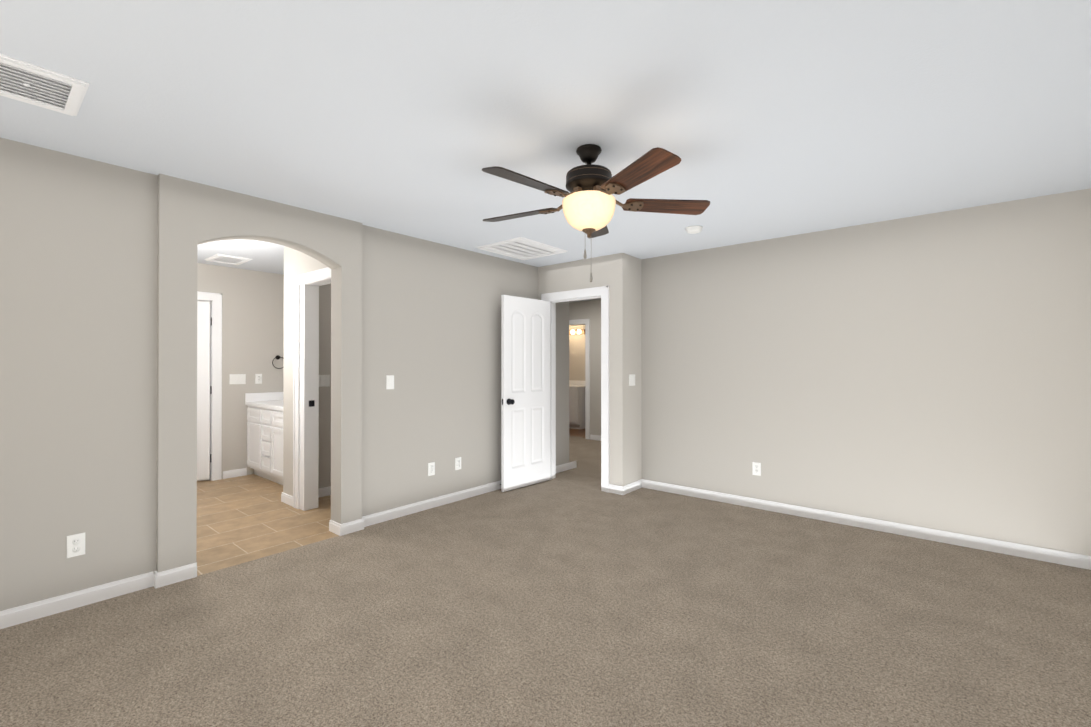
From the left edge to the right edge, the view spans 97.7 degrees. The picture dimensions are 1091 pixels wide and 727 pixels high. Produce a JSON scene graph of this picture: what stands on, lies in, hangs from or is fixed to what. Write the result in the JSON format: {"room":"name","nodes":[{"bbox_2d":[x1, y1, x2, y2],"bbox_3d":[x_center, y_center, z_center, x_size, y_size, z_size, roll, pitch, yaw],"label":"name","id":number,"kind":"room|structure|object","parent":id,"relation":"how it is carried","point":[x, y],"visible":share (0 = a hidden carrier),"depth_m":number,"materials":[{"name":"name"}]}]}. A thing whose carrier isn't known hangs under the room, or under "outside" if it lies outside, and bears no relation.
{"room":"empty bedroom","nodes":[
{"label":"empty bedroom","id":0,"kind":"room"},
{"bbox_2d":[197,263,283,478],"bbox_3d":[-4.037,0.113,5.165,0.120,2.440,2.800,0,0,40],"label":"wall","id":1,"kind":"structure","parent":0,"point":[252,323],"depth_m":5.63,"materials":[{"name":"grey paint"}]},
{"bbox_2d":[197,301,210,480],"bbox_3d":[-4.094,0.316,5.236,0.675,2.018,0.035,0,0,-28],"label":"closet door","id":2,"kind":"structure","parent":1,"relation":"in","point":[203,376],"depth_m":5.35,"materials":[{"name":"white wood"}]},
{"bbox_2d":[197,291,221,480],"bbox_3d":[-4.029,0.273,5.157,0.146,2.120,0.860,0,0,40],"label":"door frame","id":3,"kind":"structure","parent":1,"relation":"attached to","point":[215,299],"depth_m":5.41,"materials":[{"name":"white wood"}]},
{"bbox_2d":[210,317,211,461],"bbox_3d":[-3.790,0.309,5.397,0.032,1.640,0.003,0,0,40],"label":"closet hinges","id":4,"kind":"object","parent":1,"relation":"attached to","point":[210,389],"visible":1,"depth_m":5.39,"materials":[{"name":"black"}]},
{"bbox_2d":[229,374,245,383],"bbox_3d":[-3.605,0.195,5.580,0.011,0.118,0.165,0,0,40],"label":"bathroom light switch","id":5,"kind":"object","parent":1,"relation":"attached to","point":[237,378],"visible":1,"depth_m":5.58,"materials":[{"name":"white plastic"}]},
{"bbox_2d":[255,374,261,383],"bbox_3d":[-3.462,0.196,5.752,0.009,0.118,0.072,0,0,40],"label":"electrical outlet","id":6,"kind":"object","parent":1,"relation":"attached to","point":[258,378],"visible":1,"depth_m":5.75,"materials":[{"name":"white plastic"}]},
{"bbox_2d":[272,355,283,368],"bbox_3d":[-3.305,-0.006,5.900,0.062,0.170,0.152,0,0,40],"label":"towel ring","id":7,"kind":"object","parent":1,"relation":"attached to","point":[277,357],"visible":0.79,"depth_m":5.89,"materials":[{"name":"black metal"}]},
{"bbox_2d":[156,174,361,571],"bbox_3d":[-1.936,0.105,3.355,0.165,2.440,1.280,0,0,40],"label":"wall","id":8,"kind":"structure","parent":0,"point":[192,216],"depth_m":2.96,"materials":[{"name":"grey paint"}]},
{"bbox_2d":[0,461,1090,628],"bbox_3d":[0.291,1.279,2.645,4.488,0.085,5.384,0,0,40],"label":"baseboard","id":9,"kind":"structure","parent":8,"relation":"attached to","point":[44,608],"depth_m":3.53,"materials":[{"name":"white wood"}]},
{"bbox_2d":[196,474,338,575],"bbox_3d":[-2.544,1.381,4.829,2.995,0.100,4.206,0,0,40],"label":"floor","id":10,"kind":"structure","parent":0,"point":[245,518],"depth_m":3.95,"materials":[{"name":"beige tile"}]},
{"bbox_2d":[245,392,282,484],"bbox_3d":[-2.794,0.849,5.394,1.480,0.970,0.600,0,0,40],"label":"bathroom vanity","id":11,"kind":"object","parent":10,"relation":"on","point":[265,435],"visible":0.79,"depth_m":5.32,"materials":[{"name":"white wood"}]},
{"bbox_2d":[0,138,568,610],"bbox_3d":[-1.429,0.108,3.998,0.120,2.440,5.250,0,0,40],"label":"wall","id":12,"kind":"structure","parent":0,"point":[78,344],"depth_m":2.72,"materials":[{"name":"grey paint"}]},
{"bbox_2d":[67,532,84,557],"bbox_3d":[-2.532,0.986,2.570,0.009,0.118,0.072,0,0,40],"label":"outlet","id":13,"kind":"object","parent":12,"relation":"attached to","point":[75,544],"visible":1,"depth_m":2.57,"materials":[{"name":"white plastic"}]},
{"bbox_2d":[386,375,393,388],"bbox_3d":[-1.313,0.168,4.034,0.011,0.118,0.072,0,0,40],"label":"light switch","id":14,"kind":"object","parent":12,"relation":"attached to","point":[389,381],"visible":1,"depth_m":4.03,"materials":[{"name":"white plastic"}]},
{"bbox_2d":[428,462,434,475],"bbox_3d":[-1.042,0.974,4.356,0.009,0.118,0.072,0,0,40],"label":"outlet","id":15,"kind":"object","parent":12,"relation":"attached to","point":[431,468],"visible":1,"depth_m":4.35,"materials":[{"name":"white plastic"}]},
{"bbox_2d":[455,457,460,469],"bbox_3d":[-0.841,0.975,4.597,0.009,0.118,0.072,0,0,40],"label":"outlet","id":16,"kind":"object","parent":12,"relation":"attached to","point":[458,463],"visible":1,"depth_m":4.59,"materials":[{"name":"white plastic"}]},
{"bbox_2d":[283,246,326,495],"bbox_3d":[-2.038,0.109,4.252,1.140,2.440,0.120,0,0,40],"label":"wall","id":17,"kind":"structure","parent":0,"point":[296,262],"depth_m":4.49,"materials":[{"name":"grey paint"}]},
{"bbox_2d":[281,492,292,505],"bbox_3d":[-2.418,1.287,4.477,0.289,0.085,0.014,0,0,40],"label":"baseboard","id":18,"kind":"structure","parent":17,"relation":"attached to","point":[288,499],"depth_m":4.48,"materials":[{"name":"white wood"}]},
{"bbox_2d":[293,267,330,510],"bbox_3d":[-1.894,0.268,4.118,0.970,2.120,0.148,0,0,40],"label":"door frame","id":19,"kind":"structure","parent":17,"relation":"attached to","point":[305,392],"depth_m":4.32,"materials":[{"name":"white wood"}]},
{"bbox_2d":[309,400,314,406],"bbox_3d":[-2.122,0.372,4.321,0.005,0.055,0.050,0,0,40],"label":"door latch","id":20,"kind":"object","parent":17,"relation":"in","point":[311,403],"depth_m":4.32,"materials":[{"name":"black metal"}]},
{"bbox_2d":[318,284,330,488],"bbox_3d":[-1.907,0.113,5.204,0.120,2.440,1.510,0,0,40],"label":"wall","id":21,"kind":"structure","parent":0,"point":[324,479],"depth_m":4.76,"materials":[{"name":"grey paint"}]},
{"bbox_2d":[319,375,329,386],"bbox_3d":[-2.206,0.181,4.743,0.011,0.118,0.118,0,0,40],"label":"light switch","id":22,"kind":"object","parent":21,"relation":"attached to","point":[324,380],"visible":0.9,"depth_m":4.75,"materials":[{"name":"white plastic"}]},
{"bbox_2d":[318,486,330,497],"bbox_3d":[-1.856,1.291,5.156,0.014,0.085,1.510,0,0,40],"label":"baseboard","id":23,"kind":"structure","parent":21,"relation":"attached to","point":[326,491],"depth_m":4.74,"materials":[{"name":"white"}]},
{"bbox_2d":[0,436,1090,726],"bbox_3d":[0.036,1.378,4.118,7.168,0.100,7.720,0,0,40],"label":"floor carpet","id":24,"kind":"object","parent":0,"point":[574,598],"visible":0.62,"depth_m":2.34,"materials":[{"name":"beige carpet"}]},
{"bbox_2d":[0,0,1090,302],"bbox_3d":[-0.149,-1.155,5.703,9.468,0.100,9.900,0,0,40],"label":"ceiling","id":25,"kind":"structure","parent":0,"point":[760,118],"depth_m":2.09,"materials":[{"name":"white paint"}]},
{"bbox_2d":[0,54,89,115],"bbox_3d":[-2.084,-1.115,1.907,0.384,0.019,0.334,0,0,40],"label":"ceiling vent","id":26,"kind":"object","parent":25,"relation":"in","point":[27,82],"visible":1,"depth_m":1.93,"materials":[{"name":"white metal"}]},
{"bbox_2d":[204,254,252,264],"bbox_3d":[-3.399,-1.100,5.107,0.424,0.015,0.324,0,0,40],"label":"ceiling vent","id":27,"kind":"object","parent":25,"relation":"in","point":[226,259],"visible":1,"depth_m":5.11,"materials":[{"name":"white metal"}]},
{"bbox_2d":[476,237,566,259],"bbox_3d":[-0.224,-1.102,4.659,0.594,0.014,0.684,0,0,40],"label":"ceiling vent","id":28,"kind":"object","parent":25,"relation":"in","point":[522,248],"visible":1,"depth_m":4.62,"materials":[{"name":"white metal"}]},
{"bbox_2d":[482,144,709,281],"bbox_3d":[0.194,-0.770,2.490,1.253,0.697,1.241,0,0,40],"label":"ceiling fan","id":29,"kind":"object","parent":25,"relation":"hanging from","point":[589,202],"visible":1,"depth_m":2.40,"materials":[{"name":"brown wood"}]},
{"bbox_2d":[685,225,702,233],"bbox_3d":[1.227,-1.093,3.935,0.140,0.038,0.140,0,0,40],"label":"smoke detector","id":30,"kind":"object","parent":25,"relation":"attached to","point":[695,229],"visible":0.98,"depth_m":3.89,"materials":[{"name":"white plastic"}]},
{"bbox_2d":[538,255,611,483],"bbox_3d":[0.340,0.113,5.245,0.998,2.440,0.120,0,0,40],"label":"wall","id":31,"kind":"structure","parent":0,"point":[569,276],"depth_m":5.10,"materials":[{"name":"grey paint"}]},
{"bbox_2d":[501,295,550,491],"bbox_3d":[-0.205,0.316,5.156,0.169,2.018,0.724,0,0,40],"label":"door","id":32,"kind":"structure","parent":31,"relation":"in","point":[525,391],"depth_m":5.10,"materials":[{"name":"white wood"}]},
{"bbox_2d":[541,286,608,491],"bbox_3d":[0.348,0.273,5.237,0.900,2.120,0.168,0,0,40],"label":"door frame","id":33,"kind":"structure","parent":31,"relation":"attached to","point":[602,293],"depth_m":4.94,"materials":[{"name":"white wood"}]},
{"bbox_2d":[569,428,584,436],"bbox_3d":[0.397,1.404,9.755,3.140,0.100,1.400,0,0,40],"label":"floor","id":34,"kind":"structure","parent":0,"point":[577,432],"depth_m":9.20,"materials":[{"name":"brown wood"}]},
{"bbox_2d":[569,380,584,428],"bbox_3d":[0.356,0.871,10.176,1.200,0.970,0.560,0,0,40],"label":"bathroom vanity","id":35,"kind":"object","parent":34,"relation":"on","point":[576,404],"visible":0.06,"depth_m":9.69,"materials":[{"name":"white wood"}]},
{"bbox_2d":[569,325,584,380],"bbox_3d":[0.359,0.134,9.715,3.140,2.440,1.520,0,0,40],"label":"wall","id":36,"kind":"structure","parent":0,"point":[576,357],"depth_m":10.28,"materials":[{"name":"grey paint"}]},
{"bbox_2d":[569,329,584,334],"bbox_3d":[0.535,-0.653,10.320,0.700,0.100,0.127,0,0,40],"label":"light","id":37,"kind":"object","parent":36,"relation":"attached to","point":[575,332],"visible":0.48,"depth_m":10.21,"materials":[{"name":"white glass"}]},
{"bbox_2d":[569,299,600,435],"bbox_3d":[1.100,0.127,8.185,3.598,2.440,0.120,0,0,40],"label":"wall","id":38,"kind":"structure","parent":0,"point":[590,310],"depth_m":8.31,"materials":[{"name":"grey paint"}]},
{"bbox_2d":[569,319,589,438],"bbox_3d":[0.485,0.289,8.683,0.855,2.120,0.146,0,0,40],"label":"door frame","id":39,"kind":"structure","parent":38,"relation":"attached to","point":[586,322],"depth_m":8.39,"materials":[{"name":"white wood"}]},
{"bbox_2d":[590,435,600,440],"bbox_3d":[1.613,1.302,7.663,2.149,0.085,0.014,0,0,40],"label":"baseboard","id":40,"kind":"structure","parent":38,"relation":"attached to","point":[593,437],"depth_m":8.28,"materials":[{"name":"white wood"}]},
{"bbox_2d":[612,253,641,485],"bbox_3d":[1.610,0.116,5.894,0.120,2.440,2.744,0,0,40],"label":"wall","id":41,"kind":"structure","parent":0,"point":[626,362],"depth_m":4.88,"materials":[{"name":"grey paint"}]},
{"bbox_2d":[629,374,634,385],"bbox_3d":[0.903,0.182,4.944,0.011,0.118,0.118,0,0,40],"label":"light switch","id":42,"kind":"object","parent":41,"relation":"attached to","point":[631,379],"visible":1,"depth_m":4.94,"materials":[{"name":"white plastic"}]},
{"bbox_2d":[642,188,1090,555],"bbox_3d":[2.362,0.108,4.073,3.370,2.440,0.120,0,0,40],"label":"wall","id":43,"kind":"structure","parent":0,"point":[932,371],"depth_m":3.70,"materials":[{"name":"paint"}]},
{"bbox_2d":[752,462,760,475],"bbox_3d":[1.927,0.971,4.348,0.072,0.118,0.009,0,0,40],"label":"outlet","id":44,"kind":"object","parent":43,"relation":"attached to","point":[756,468],"visible":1,"depth_m":4.34,"materials":[{"name":"white plastic"}]}
]}

